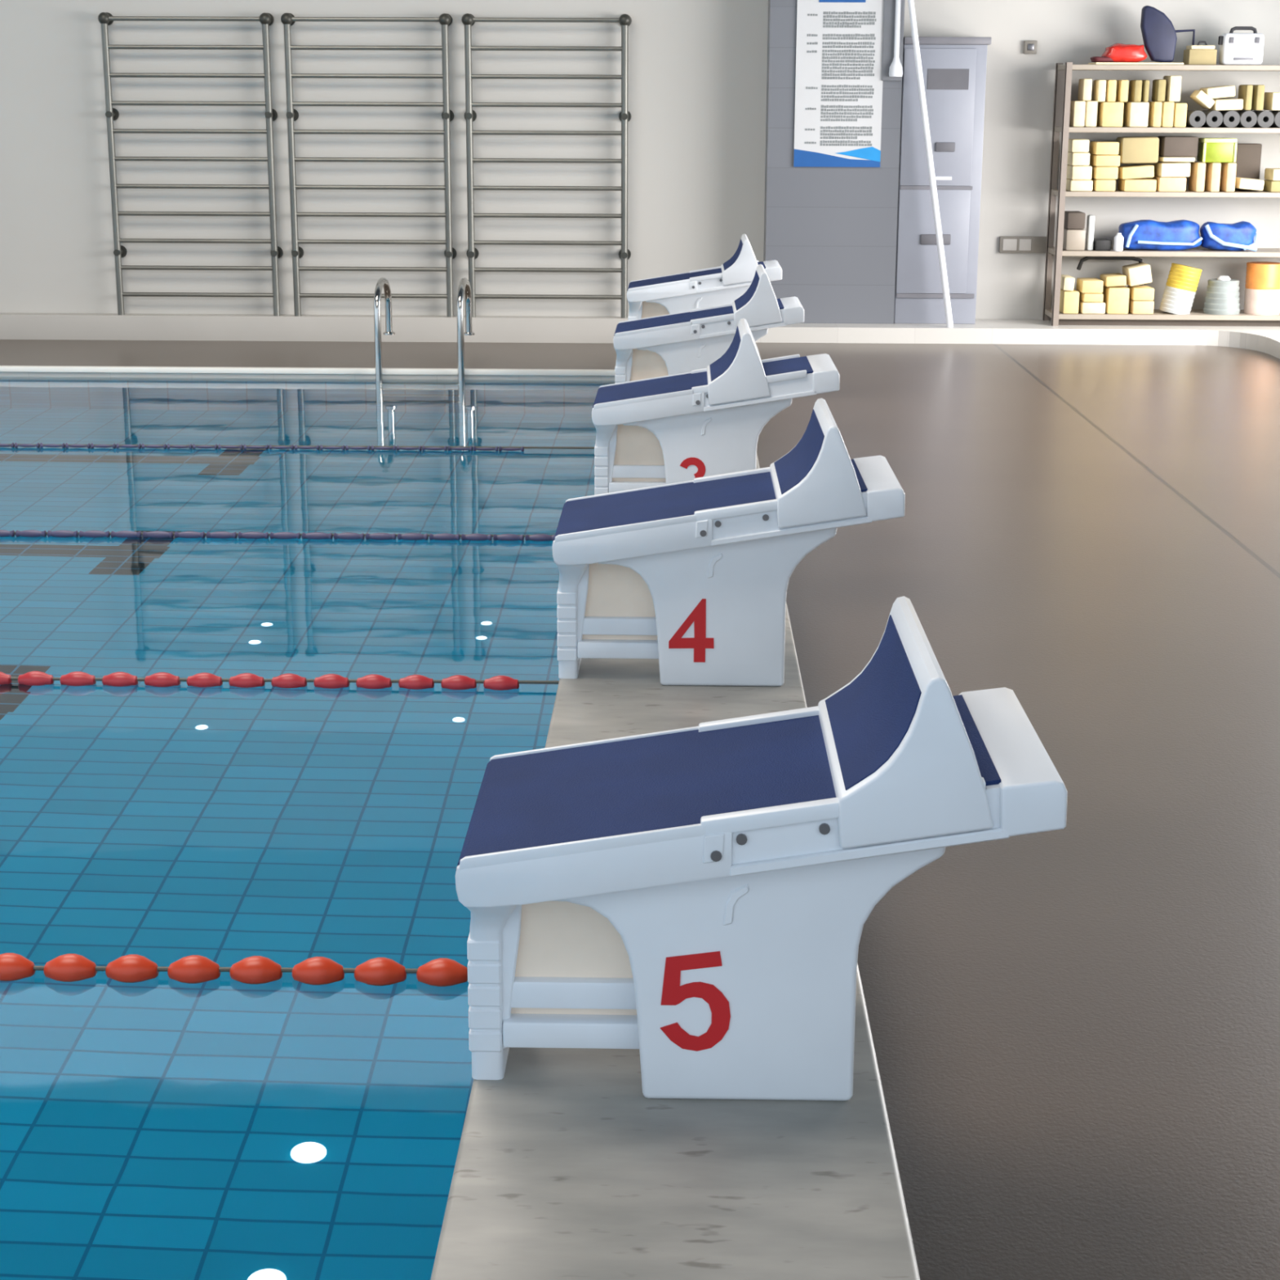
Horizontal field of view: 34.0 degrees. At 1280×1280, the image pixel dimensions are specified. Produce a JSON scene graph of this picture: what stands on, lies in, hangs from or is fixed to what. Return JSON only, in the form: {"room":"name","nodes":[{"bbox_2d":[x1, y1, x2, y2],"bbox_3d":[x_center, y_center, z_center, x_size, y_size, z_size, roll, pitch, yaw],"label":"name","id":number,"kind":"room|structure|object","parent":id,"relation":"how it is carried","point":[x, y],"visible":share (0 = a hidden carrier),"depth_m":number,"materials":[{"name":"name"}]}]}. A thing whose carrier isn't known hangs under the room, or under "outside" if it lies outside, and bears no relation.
{"room":"indoor swimming pool","nodes":[
{"label":"indoor swimming pool","id":0,"kind":"room"},
{"bbox_2d":[0,376,615,1279],"bbox_3d":[-8.018,0.150,7.336,15.685,0.001,16.780,1,15,1],"label":"water","id":1,"kind":"object","parent":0,"point":[161,1127],"depth_m":6.29,"materials":[{"name":"liquid"}]},
{"bbox_2d":[0,952,467,986],"bbox_3d":[-1.231,0.784,4.966,2.010,0.077,0.078,1,15,1],"label":"lane rope","id":2,"kind":"object","parent":1,"relation":"on","point":[68,966],"visible":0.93,"depth_m":4.93,"materials":[{"name":"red plastic"}]},
{"bbox_2d":[0,529,555,541],"bbox_3d":[-2.242,-0.494,9.844,4.245,0.037,0.038,1,15,1],"label":"lane rope","id":3,"kind":"object","parent":1,"relation":"on","point":[27,533],"visible":0.99,"depth_m":9.82,"materials":[{"name":"plastic"}]},
{"bbox_2d":[0,671,559,689],"bbox_3d":[-1.830,0.144,7.407,3.315,0.063,0.064,1,15,1],"label":"lane rope","id":4,"kind":"object","parent":1,"relation":"on","point":[33,677],"visible":1,"depth_m":7.38,"materials":[{"name":"red plastic"}]},
{"bbox_2d":[0,442,594,451],"bbox_3d":[-2.659,-1.134,12.291,5.185,0.036,0.036,1,15,1],"label":"lane rope","id":5,"kind":"object","parent":1,"relation":"on","point":[12,445],"visible":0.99,"depth_m":12.27,"materials":[{"name":"plastic"}]},
{"bbox_2d":[373,277,475,381],"bbox_3d":[-1.592,-1.783,15.559,0.690,1.796,0.675,1,15,1],"label":"pool ladder","id":6,"kind":"object","parent":1,"relation":"in","point":[464,291],"visible":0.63,"depth_m":15.17,"materials":[{"name":"silver metal"}]},
{"bbox_2d":[0,339,616,369],"bbox_3d":[-7.517,-2.233,16.265,16.297,0.035,1.720,1,15,1],"label":"floor","id":7,"kind":"structure","parent":0,"point":[90,353],"depth_m":16.15,"materials":[{"name":"tile"}]},
{"bbox_2d":[0,365,615,376],"bbox_3d":[-7.856,-2.019,15.434,15.655,0.040,0.070,1,15,1],"label":"pool edge","id":8,"kind":"structure","parent":7,"relation":"attached to","point":[2,368],"depth_m":15.30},
{"bbox_2d":[0,0,1279,319],"bbox_3d":[-3.637,-4.020,16.862,24.000,3.250,0.200,1,15,1],"label":"wall","id":9,"kind":"structure","parent":0,"point":[697,76],"depth_m":16.73,"materials":[{"name":"paint"}]},
{"bbox_2d":[97,12,283,315],"bbox_3d":[-3.576,-3.786,16.742,1.370,2.360,0.148,1,15,1],"label":"wall bars","id":10,"kind":"object","parent":9,"relation":"attached to","point":[105,19],"visible":1,"depth_m":16.69,"materials":[{"name":"metal"}]},
{"bbox_2d":[0,312,627,343],"bbox_3d":[-7.497,-2.535,17.153,16.297,0.300,0.150,1,15,1],"label":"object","id":11,"kind":"structure","parent":9,"relation":"attached to","point":[13,326],"depth_m":16.98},
{"bbox_2d":[280,13,456,316],"bbox_3d":[-2.152,-3.773,16.714,1.340,2.360,0.148,1,15,1],"label":"wall bars","id":12,"kind":"object","parent":9,"relation":"attached to","point":[288,20],"visible":1,"depth_m":16.66,"materials":[{"name":"metal"}]},
{"bbox_2d":[461,13,631,318],"bbox_3d":[-0.737,-3.761,16.686,1.330,2.360,0.148,1,15,1],"label":"wall bars","id":13,"kind":"object","parent":9,"relation":"attached to","point":[468,20],"visible":0.99,"depth_m":16.63,"materials":[{"name":"metal"}]},
{"bbox_2d":[999,235,1046,253],"bbox_3d":[3.076,-3.173,16.810,0.380,0.130,0.045,1,15,1],"label":"strip","id":14,"kind":"object","parent":9,"relation":"attached to","point":[1007,244],"visible":1,"depth_m":16.79,"materials":[{"name":"plastic"}]},
{"bbox_2d":[430,454,919,1279],"bbox_3d":[0.139,-0.001,7.109,0.692,0.370,16.760,1,15,1],"label":"pool edge","id":15,"kind":"structure","parent":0,"point":[564,1169],"depth_m":3.24,"materials":[{"name":"stone"}]},
{"bbox_2d":[626,233,782,320],"bbox_3d":[0.403,-2.178,13.253,0.962,0.741,0.548,1,15,1],"label":"starting block","id":16,"kind":"object","parent":15,"relation":"on","point":[723,284],"visible":0.65,"depth_m":13.01,"materials":[{"name":"plastic"}]},
{"bbox_2d":[613,264,804,383],"bbox_3d":[0.350,-1.548,10.835,0.962,0.744,0.548,1,15,1],"label":"starting block","id":17,"kind":"object","parent":15,"relation":"on","point":[684,342],"visible":0.75,"depth_m":10.62,"materials":[{"name":"plastic"}]},
{"bbox_2d":[591,318,839,494],"bbox_3d":[0.298,-0.905,8.419,0.962,0.719,0.548,1,15,1],"label":"starting block","id":18,"kind":"object","parent":15,"relation":"on","point":[710,420],"visible":0.9,"depth_m":8.22,"materials":[{"name":"plastic"}]},
{"bbox_2d":[551,398,905,686],"bbox_3d":[0.245,-0.286,5.998,0.962,0.745,0.548,1,15,1],"label":"starting block","id":19,"kind":"object","parent":15,"relation":"on","point":[692,576],"visible":1,"depth_m":5.82,"materials":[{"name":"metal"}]},
{"bbox_2d":[455,595,1067,1101],"bbox_3d":[0.192,0.346,3.579,0.962,0.743,0.548,1,15,1],"label":"starting block","id":20,"kind":"object","parent":15,"relation":"on","point":[699,900],"visible":1,"depth_m":3.41,"materials":[{"name":"white plastic"}]},
{"bbox_2d":[763,0,905,324],"bbox_3d":[1.513,-5.175,16.122,1.025,5.400,0.430,1,15,1],"label":"wall column","id":21,"kind":"structure","parent":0,"point":[831,233],"depth_m":16.39,"materials":[{"name":"grey tile"}]},
{"bbox_2d":[793,0,884,167],"bbox_3d":[1.533,-4.412,16.088,0.670,1.520,0.016,1,15,1],"label":"poster","id":22,"kind":"object","parent":21,"relation":"attached to","point":[837,119],"visible":1,"depth_m":16.12,"materials":[{"name":"paper"}]},
{"bbox_2d":[881,0,904,80],"bbox_3d":[1.937,-4.949,15.935,0.155,1.340,0.030,1,15,1],"label":"panel","id":23,"kind":"object","parent":21,"relation":"attached to","point":[889,14],"visible":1,"depth_m":16.01,"materials":[{"name":"metal"}]},
{"bbox_2d":[888,0,902,76],"bbox_3d":[1.964,-4.998,15.885,0.108,1.400,0.106,1,15,1],"label":"pull cord","id":24,"kind":"object","parent":23,"relation":"hanging from","point":[895,69],"visible":1,"depth_m":16.00,"materials":[{"name":"white plastic"}]},
{"bbox_2d":[755,318,1279,359],"bbox_3d":[4.305,-0.081,7.974,7.703,0.320,18.650,1,15,1],"label":"ledge","id":25,"kind":"object","parent":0,"point":[1266,340],"visible":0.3,"depth_m":16.30,"materials":[{"name":"tile"}]},
{"bbox_2d":[907,0,953,327],"bbox_3d":[2.209,-3.825,16.069,0.509,2.828,0.051,5,15,17],"label":"pole","id":26,"kind":"object","parent":25,"relation":"on","point":[940,242],"visible":1,"depth_m":16.09,"materials":[{"name":"white metal"}]},
{"bbox_2d":[893,36,991,324],"bbox_3d":[2.356,-3.608,16.498,0.665,2.185,0.440,1,15,1],"label":"locker","id":27,"kind":"object","parent":25,"relation":"on","point":[953,68],"visible":0.91,"depth_m":16.29,"materials":[{"name":"metal"}]},
{"bbox_2d":[926,68,968,89],"bbox_3d":[2.367,-4.311,16.101,0.320,0.155,0.007,1,15,1],"label":"vent","id":28,"kind":"object","parent":27,"relation":"attached to","point":[936,78],"depth_m":16.10,"materials":[{"name":"metal"}]},
{"bbox_2d":[1042,62,1279,326],"bbox_3d":[4.292,-3.489,16.435,2.080,2.000,0.460,1,15,1],"label":"shelf rack","id":29,"kind":"object","parent":25,"relation":"on","point":[1063,78],"visible":0.97,"depth_m":16.34,"materials":[{"name":"metal"}]},
{"bbox_2d":[1059,288,1079,314],"bbox_3d":[3.394,-2.683,16.592,0.123,0.175,0.260,1,15,1],"label":"foam block","id":30,"kind":"object","parent":29,"relation":"on","point":[1068,300],"visible":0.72,"depth_m":16.47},
{"bbox_2d":[1062,227,1085,250],"bbox_3d":[3.410,-3.158,16.499,0.150,0.160,0.260,1,15,1],"label":"case","id":31,"kind":"object","parent":29,"relation":"on","point":[1073,239],"visible":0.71,"depth_m":16.38,"materials":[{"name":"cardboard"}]},
{"bbox_2d":[1063,210,1085,229],"bbox_3d":[3.411,-3.304,16.482,0.140,0.128,0.260,1,15,1],"label":"case","id":32,"kind":"object","parent":31,"relation":"on","point":[1073,220],"visible":0.8,"depth_m":16.36,"materials":[{"name":"cardboard"}]},
{"bbox_2d":[1069,100,1085,127],"bbox_3d":[3.382,-4.077,16.229,0.089,0.195,0.260,1,15,1],"label":"foam block","id":33,"kind":"object","parent":29,"relation":"on","point":[1077,117],"visible":0.81,"depth_m":16.11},
{"bbox_2d":[1077,78,1092,101],"bbox_3d":[3.438,-4.250,16.182,0.067,0.165,0.220,1,15,1],"label":"foam block","id":34,"kind":"object","parent":33,"relation":"on","point":[1085,85],"visible":1,"depth_m":16.09,"materials":[{"name":"plastic"}]},
{"bbox_2d":[1066,178,1093,191],"bbox_3d":[3.428,-3.554,16.364,0.174,0.085,0.260,1,15,1],"label":"board","id":35,"kind":"object","parent":29,"relation":"on","point":[1071,184],"visible":0.8,"depth_m":16.24,"materials":[{"name":"plastic"}]},
{"bbox_2d":[1066,164,1092,179],"bbox_3d":[3.426,-3.648,16.340,0.154,0.105,0.260,1,15,1],"label":"board","id":36,"kind":"object","parent":35,"relation":"on","point":[1073,172],"visible":0.93,"depth_m":16.22,"materials":[{"name":"plastic"}]},
{"bbox_2d":[1066,151,1089,165],"bbox_3d":[3.413,-3.748,16.314,0.137,0.098,0.260,1,15,1],"label":"board","id":37,"kind":"object","parent":36,"relation":"on","point":[1073,158],"visible":0.84,"depth_m":16.19,"materials":[{"name":"plastic"}]},
{"bbox_2d":[1067,138,1089,152],"bbox_3d":[3.404,-3.845,16.289,0.134,0.098,0.260,1,15,1],"label":"foam block","id":38,"kind":"object","parent":37,"relation":"on","point":[1075,145],"visible":0.8,"depth_m":16.17,"materials":[{"name":"plastic"}]},
{"bbox_2d":[1085,214,1094,250],"bbox_3d":[3.530,-3.195,16.425,0.047,0.270,0.100,1,15,1],"label":"box","id":39,"kind":"object","parent":29,"relation":"on","point":[1091,218],"visible":1,"depth_m":16.39,"materials":[{"name":"white plastic"}]},
{"bbox_2d":[1084,101,1097,127],"bbox_3d":[3.476,-4.076,16.227,0.086,0.195,0.260,1,15,1],"label":"foam block","id":40,"kind":"object","parent":29,"relation":"on","point":[1091,112],"visible":0.8,"depth_m":16.10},
{"bbox_2d":[1078,299,1105,314],"bbox_3d":[3.573,-2.641,16.600,0.184,0.090,0.260,1,15,1],"label":"foam block","id":41,"kind":"object","parent":29,"relation":"on","point":[1085,308],"visible":0.69,"depth_m":16.48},
{"bbox_2d":[1079,291,1103,302],"bbox_3d":[3.566,-2.719,16.579,0.156,0.068,0.260,1,15,1],"label":"foam block","id":42,"kind":"object","parent":41,"relation":"on","point":[1085,297],"visible":0.76,"depth_m":16.46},
{"bbox_2d":[1075,277,1103,293],"bbox_3d":[3.555,-2.802,16.558,0.167,0.100,0.260,1,15,1],"label":"foam block","id":43,"kind":"object","parent":42,"relation":"on","point":[1084,285],"visible":1,"depth_m":16.44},
{"bbox_2d":[1090,178,1115,191],"bbox_3d":[3.613,-3.555,16.360,0.156,0.090,0.260,1,15,1],"label":"board","id":44,"kind":"object","parent":29,"relation":"on","point":[1099,185],"visible":0.74,"depth_m":16.24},
{"bbox_2d":[1090,165,1118,179],"bbox_3d":[3.618,-3.646,16.336,0.175,0.095,0.260,1,15,1],"label":"board","id":45,"kind":"object","parent":44,"relation":"on","point":[1098,172],"visible":0.77,"depth_m":16.21,"materials":[{"name":"plastic"}]},
{"bbox_2d":[1089,154,1120,166],"bbox_3d":[3.621,-3.735,16.313,0.191,0.085,0.260,1,15,1],"label":"board","id":46,"kind":"object","parent":45,"relation":"on","point":[1095,160],"visible":0.94,"depth_m":16.19,"materials":[{"name":"plastic"}]},
{"bbox_2d":[1089,141,1119,155],"bbox_3d":[3.612,-3.826,16.290,0.180,0.098,0.260,1,15,1],"label":"foam block","id":47,"kind":"object","parent":46,"relation":"on","point":[1097,148],"visible":1,"depth_m":16.17,"materials":[{"name":"plastic"}]},
{"bbox_2d":[1076,256,1142,285],"bbox_3d":[3.747,-2.834,16.654,0.563,0.442,0.071,-1,15,-4],"label":"hose","id":48,"kind":"object","parent":29,"relation":"on","point":[1124,258],"visible":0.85,"depth_m":16.58,"materials":[{"name":"rubber"}]},
{"bbox_2d":[1096,102,1124,127],"bbox_3d":[3.638,-4.071,16.225,0.162,0.188,0.260,1,15,1],"label":"foam block","id":49,"kind":"object","parent":29,"relation":"on","point":[1109,114],"visible":0.86,"depth_m":16.10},
{"bbox_2d":[1092,80,1106,102],"bbox_3d":[3.548,-4.243,16.182,0.062,0.165,0.220,1,15,1],"label":"foam block","id":50,"kind":"object","parent":49,"relation":"on","point":[1099,86],"visible":0.96,"depth_m":16.09,"materials":[{"name":"plastic"}]},
{"bbox_2d":[1115,80,1128,102],"bbox_3d":[3.720,-4.241,16.179,0.063,0.165,0.220,1,15,1],"label":"foam block","id":51,"kind":"object","parent":49,"relation":"on","point":[1122,91],"visible":0.86,"depth_m":16.08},
{"bbox_2d":[1102,285,1129,314],"bbox_3d":[3.763,-2.695,16.581,0.166,0.205,0.260,1,15,1],"label":"foam block","id":52,"kind":"object","parent":29,"relation":"on","point":[1116,299],"visible":0.82,"depth_m":16.46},
{"bbox_2d":[1100,272,1126,286],"bbox_3d":[3.737,-2.844,16.543,0.164,0.089,0.260,1,15,1],"label":"foam block","id":53,"kind":"object","parent":52,"relation":"on","point":[1117,279],"visible":0.91,"depth_m":16.42,"materials":[{"name":"plastic"}]},
{"bbox_2d":[1122,102,1149,127],"bbox_3d":[3.840,-4.069,16.221,0.145,0.188,0.260,1,15,1],"label":"foam block","id":54,"kind":"object","parent":29,"relation":"on","point":[1135,114],"visible":0.98,"depth_m":16.10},
{"bbox_2d":[1128,80,1142,102],"bbox_3d":[3.825,-4.240,16.177,0.056,0.165,0.220,1,15,1],"label":"foam block","id":55,"kind":"object","parent":54,"relation":"on","point":[1135,86],"visible":1,"depth_m":16.08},
{"bbox_2d":[1088,62,1183,64],"bbox_3d":[3.820,-4.441,16.145,0.670,0.016,0.320,1,15,1],"label":"board","id":56,"kind":"object","parent":29,"relation":"on","point":[1094,63],"visible":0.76,"depth_m":15.99,"materials":[{"name":"plastic"}]},
{"bbox_2d":[1090,43,1146,62],"bbox_3d":[3.681,-4.515,16.108,0.422,0.145,0.220,1,15,1],"label":"bag","id":57,"kind":"object","parent":56,"relation":"on","point":[1116,52],"visible":0.96,"depth_m":16.01,"materials":[{"name":"plastic"}]},
{"bbox_2d":[1140,5,1177,62],"bbox_3d":[3.970,-4.638,16.039,0.272,0.418,0.100,1,15,1],"label":"pad","id":58,"kind":"object","parent":56,"relation":"on","point":[1158,32],"visible":1,"depth_m":15.99,"materials":[{"name":"plastic"}]},
{"bbox_2d":[1117,177,1156,191],"bbox_3d":[3.881,-3.553,16.355,0.250,0.092,0.260,1,15,1],"label":"board","id":59,"kind":"object","parent":29,"relation":"on","point":[1141,184],"visible":0.99,"depth_m":16.23,"materials":[{"name":"plastic"}]},
{"bbox_2d":[1117,164,1154,179],"bbox_3d":[3.858,-3.650,16.330,0.252,0.107,0.260,1,15,1],"label":"board","id":60,"kind":"object","parent":59,"relation":"on","point":[1133,171],"visible":0.8,"depth_m":16.21,"materials":[{"name":"plastic"}]},
{"bbox_2d":[1115,136,1159,163],"bbox_3d":[3.865,-3.811,16.288,0.287,0.196,0.260,0,15,1],"label":"foam block","id":61,"kind":"object","parent":60,"relation":"on","point":[1135,149],"visible":0.89,"depth_m":16.17,"materials":[{"name":"plastic"}]},
{"bbox_2d":[1128,298,1154,314],"bbox_3d":[3.961,-2.644,16.590,0.167,0.105,0.260,1,15,1],"label":"foam block","id":62,"kind":"object","parent":29,"relation":"on","point":[1135,307],"visible":0.69,"depth_m":16.47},
{"bbox_2d":[1127,285,1154,300],"bbox_3d":[3.957,-2.745,16.564,0.166,0.098,0.260,1,15,1],"label":"foam block","id":63,"kind":"object","parent":62,"relation":"on","point":[1136,292],"visible":0.89,"depth_m":16.45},
{"bbox_2d":[1121,262,1151,286],"bbox_3d":[3.922,-2.886,16.528,0.194,0.169,0.260,1,15,1],"label":"foam block","id":64,"kind":"object","parent":63,"relation":"on","point":[1139,273],"visible":0.91,"depth_m":16.41,"materials":[{"name":"plastic"}]},
{"bbox_2d":[1147,101,1162,127],"bbox_3d":[3.980,-4.070,16.218,0.065,0.192,0.260,1,15,1],"label":"foam block","id":65,"kind":"object","parent":29,"relation":"on","point":[1155,107],"visible":0.84,"depth_m":16.11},
{"bbox_2d":[1151,79,1166,101],"bbox_3d":[4.006,-4.242,16.172,0.061,0.165,0.220,1,15,1],"label":"foam block","id":66,"kind":"object","parent":65,"relation":"on","point":[1158,90],"visible":0.98,"depth_m":16.08,"materials":[{"name":"plastic"}]},
{"bbox_2d":[1118,219,1202,250],"bbox_3d":[4.079,-3.184,16.463,0.664,0.234,0.289,1,15,1],"label":"bag","id":67,"kind":"object","parent":29,"relation":"on","point":[1142,234],"visible":0.95,"depth_m":16.36,"materials":[{"name":"fabric"}]},
{"bbox_2d":[1160,101,1174,127],"bbox_3d":[4.063,-4.069,16.216,0.084,0.192,0.260,1,15,1],"label":"foam block","id":68,"kind":"object","parent":29,"relation":"on","point":[1167,109],"visible":0.77,"depth_m":16.09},
{"bbox_2d":[1163,75,1182,102],"bbox_3d":[4.104,-4.255,16.167,0.089,0.193,0.260,1,15,1],"label":"foam block","id":69,"kind":"object","parent":68,"relation":"on","point":[1173,84],"visible":0.89,"depth_m":16.05,"materials":[{"name":"plastic"}]},
{"bbox_2d":[1152,176,1186,191],"bbox_3d":[4.129,-3.560,16.348,0.212,0.110,0.260,1,15,1],"label":"board","id":70,"kind":"object","parent":29,"relation":"on","point":[1163,184],"visible":0.77,"depth_m":16.23,"materials":[{"name":"plastic"}]},
{"bbox_2d":[1154,161,1191,177],"bbox_3d":[4.146,-3.666,16.320,0.228,0.106,0.260,0,15,1],"label":"board","id":71,"kind":"object","parent":70,"relation":"on","point":[1171,169],"visible":0.91,"depth_m":16.20,"materials":[{"name":"plastic"}]},
{"bbox_2d":[1158,155,1195,161],"bbox_3d":[4.166,-3.742,16.299,0.250,0.036,0.260,1,15,1],"label":"board","id":72,"kind":"object","parent":71,"relation":"on","point":[1161,158],"visible":0.78,"depth_m":16.17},
{"bbox_2d":[1157,136,1198,156],"bbox_3d":[4.185,-3.845,16.313,0.265,0.151,0.260,1,15,1],"label":"box","id":73,"kind":"object","parent":72,"relation":"on","point":[1169,146],"visible":0.88,"depth_m":16.19,"materials":[{"name":"cardboard"}]},
{"bbox_2d":[1172,102,1187,127],"bbox_3d":[4.159,-4.064,16.215,0.092,0.182,0.260,1,15,1],"label":"foam block","id":74,"kind":"object","parent":29,"relation":"on","point":[1180,117],"visible":0.76,"depth_m":16.09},
{"bbox_2d":[1159,262,1202,314],"bbox_3d":[4.273,-2.768,16.551,0.310,0.416,0.243,1,15,1],"label":"tub","id":75,"kind":"object","parent":29,"relation":"on","point":[1180,288],"visible":1,"depth_m":16.46,"materials":[{"name":"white plastic"}]},
{"bbox_2d":[1186,110,1205,127],"bbox_3d":[4.288,-4.046,16.259,0.128,0.128,0.340,1,15,1],"label":"tube","id":76,"kind":"object","parent":29,"relation":"on","point":[1195,118],"visible":0.81,"depth_m":16.10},
{"bbox_2d":[1188,161,1205,191],"bbox_3d":[4.343,-3.612,16.329,0.068,0.222,0.260,1,15,1],"label":"board","id":77,"kind":"object","parent":29,"relation":"on","point":[1197,169],"visible":0.97,"depth_m":16.23,"materials":[{"name":"plastic"}]},
{"bbox_2d":[1182,40,1217,64],"bbox_3d":[4.304,-4.510,16.096,0.210,0.177,0.200,1,15,1],"label":"box","id":78,"kind":"object","parent":29,"relation":"on","point":[1206,54],"visible":0.94,"depth_m":16.01,"materials":[{"name":"cardboard"}]},
{"bbox_2d":[1201,110,1222,127],"bbox_3d":[4.419,-4.045,16.256,0.128,0.128,0.340,1,15,1],"label":"tube","id":79,"kind":"object","parent":29,"relation":"on","point":[1214,118],"visible":0.76,"depth_m":16.10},
{"bbox_2d":[1190,89,1214,108],"bbox_3d":[4.338,-4.169,16.153,0.153,0.137,0.200,1,15,1],"label":"foam block","id":80,"kind":"object","parent":79,"relation":"on","point":[1200,97],"visible":1,"depth_m":16.06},
{"bbox_2d":[1207,98,1243,111],"bbox_3d":[4.523,-4.138,16.188,0.217,0.089,0.260,1,15,1],"label":"foam block","id":81,"kind":"object","parent":79,"relation":"on","point":[1222,104],"visible":0.89,"depth_m":16.06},
{"bbox_2d":[1199,85,1235,98],"bbox_3d":[4.455,-4.228,16.166,0.222,0.103,0.260,1,15,1],"label":"foam block","id":82,"kind":"object","parent":81,"relation":"on","point":[1221,91],"visible":0.88,"depth_m":16.04,"materials":[{"name":"plastic"}]},
{"bbox_2d":[1204,162,1221,191],"bbox_3d":[4.458,-3.611,16.327,0.072,0.222,0.260,1,15,1],"label":"board","id":83,"kind":"object","parent":29,"relation":"on","point":[1212,175],"visible":0.77,"depth_m":16.22,"materials":[{"name":"plastic"}]},
{"bbox_2d":[1196,137,1237,162],"bbox_3d":[4.477,-3.807,16.281,0.256,0.182,0.266,1,15,1],"label":"crate","id":84,"kind":"object","parent":83,"relation":"on","point":[1209,149],"visible":0.95,"depth_m":16.16,"materials":[{"name":"plastic"}]},
{"bbox_2d":[1203,275,1239,315],"bbox_3d":[4.605,-2.729,16.554,0.283,0.292,0.283,1,15,1],"label":"tub","id":85,"kind":"object","parent":29,"relation":"on","point":[1222,298],"visible":1,"depth_m":16.46,"materials":[{"name":"grey plastic"}]},
{"bbox_2d":[1219,162,1236,191],"bbox_3d":[4.577,-3.610,16.325,0.072,0.222,0.260,1,15,1],"label":"board","id":86,"kind":"object","parent":29,"relation":"on","point":[1228,171],"visible":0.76,"depth_m":16.21,"materials":[{"name":"plastic"}]},
{"bbox_2d":[1200,221,1258,251],"bbox_3d":[4.626,-3.175,16.452,0.440,0.226,0.271,1,15,1],"label":"bag","id":87,"kind":"object","parent":29,"relation":"on","point":[1239,236],"visible":0.98,"depth_m":16.36,"materials":[{"name":"fabric"}]},
{"bbox_2d":[1218,110,1239,127],"bbox_3d":[4.549,-4.044,16.253,0.128,0.128,0.340,1,15,1],"label":"tube","id":88,"kind":"object","parent":29,"relation":"on","point":[1231,118],"visible":0.77,"depth_m":16.09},
{"bbox_2d":[1217,26,1264,65],"bbox_3d":[4.599,-4.553,16.053,0.335,0.285,0.168,1,15,1],"label":"case","id":89,"kind":"object","parent":29,"relation":"on","point":[1235,49],"visible":1,"depth_m":15.99,"materials":[{"name":"plastic"}]},
{"bbox_2d":[1235,110,1257,127],"bbox_3d":[4.680,-4.043,16.251,0.128,0.128,0.340,1,15,1],"label":"tube","id":90,"kind":"object","parent":29,"relation":"on","point":[1248,118],"visible":0.73,"depth_m":16.09,"materials":[{"name":"plastic"}]},
{"bbox_2d":[1237,84,1253,110],"bbox_3d":[4.671,-4.189,16.172,0.048,0.190,0.260,1,15,1],"label":"foam block","id":91,"kind":"object","parent":90,"relation":"on","point":[1245,91],"visible":0.86,"depth_m":16.06,"materials":[{"name":"plastic"}]},
{"bbox_2d":[1235,143,1262,191],"bbox_3d":[4.761,-3.729,16.512,0.230,0.360,0.130,1,15,1],"label":"box","id":92,"kind":"object","parent":29,"relation":"on","point":[1248,157],"visible":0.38,"depth_m":16.44,"materials":[{"name":"cardboard"}]},
{"bbox_2d":[1235,177,1264,191],"bbox_3d":[4.738,-3.558,16.335,0.196,0.096,0.260,1,15,1],"label":"board","id":93,"kind":"object","parent":29,"relation":"on","point":[1240,183],"visible":0.8,"depth_m":16.21,"materials":[{"name":"plastic"}]},
{"bbox_2d":[1243,261,1279,315],"bbox_3d":[4.922,-2.776,16.535,0.287,0.395,0.287,1,15,1],"label":"tub","id":94,"kind":"object","parent":29,"relation":"on","point":[1262,290],"visible":1,"depth_m":16.43,"materials":[{"name":"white plastic"}]},
{"bbox_2d":[1252,110,1274,128],"bbox_3d":[4.810,-4.042,16.248,0.128,0.128,0.340,1,15,1],"label":"tube","id":95,"kind":"object","parent":29,"relation":"on","point":[1265,119],"visible":0.73,"depth_m":16.09,"materials":[{"name":"plastic"}]},
{"bbox_2d":[1250,84,1264,110],"bbox_3d":[4.757,-4.188,16.170,0.058,0.190,0.260,1,15,1],"label":"foam block","id":96,"kind":"object","parent":95,"relation":"on","point":[1258,92],"visible":0.78,"depth_m":16.06,"materials":[{"name":"plastic"}]},
{"bbox_2d":[1268,110,1279,128],"bbox_3d":[4.941,-4.040,16.246,0.128,0.128,0.340,1,15,1],"label":"tube","id":97,"kind":"object","parent":29,"relation":"on","point":[1276,113],"visible":0.56,"depth_m":16.09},
{"bbox_2d":[1262,92,1279,110],"bbox_3d":[4.900,-4.160,16.174,0.106,0.135,0.260,1,15,1],"label":"foam block","id":98,"kind":"object","parent":97,"relation":"on","point":[1271,100],"visible":0.95,"depth_m":16.07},
{"bbox_2d":[755,342,1279,1279],"bbox_3d":[2.498,0.053,7.671,4.103,0.200,17.920,1,15,1],"label":"floor","id":99,"kind":"structure","parent":0,"point":[1075,1028],"depth_m":5.75,"materials":[{"name":"tile"}]},
{"bbox_3d":[-7.842,-1.284,15.734,15.685,1.534,0.200,1,15,1],"label":"wall","id":100,"kind":"structure","parent":0,"visible":0},
{"bbox_2d":[0,372,614,380],"bbox_3d":[-7.857,-1.910,15.458,15.655,0.184,0.020,1,15,1],"label":"trim","id":101,"kind":"structure","parent":100,"relation":"attached to","point":[2,374],"depth_m":15.32,"materials":[{"name":"tile"}]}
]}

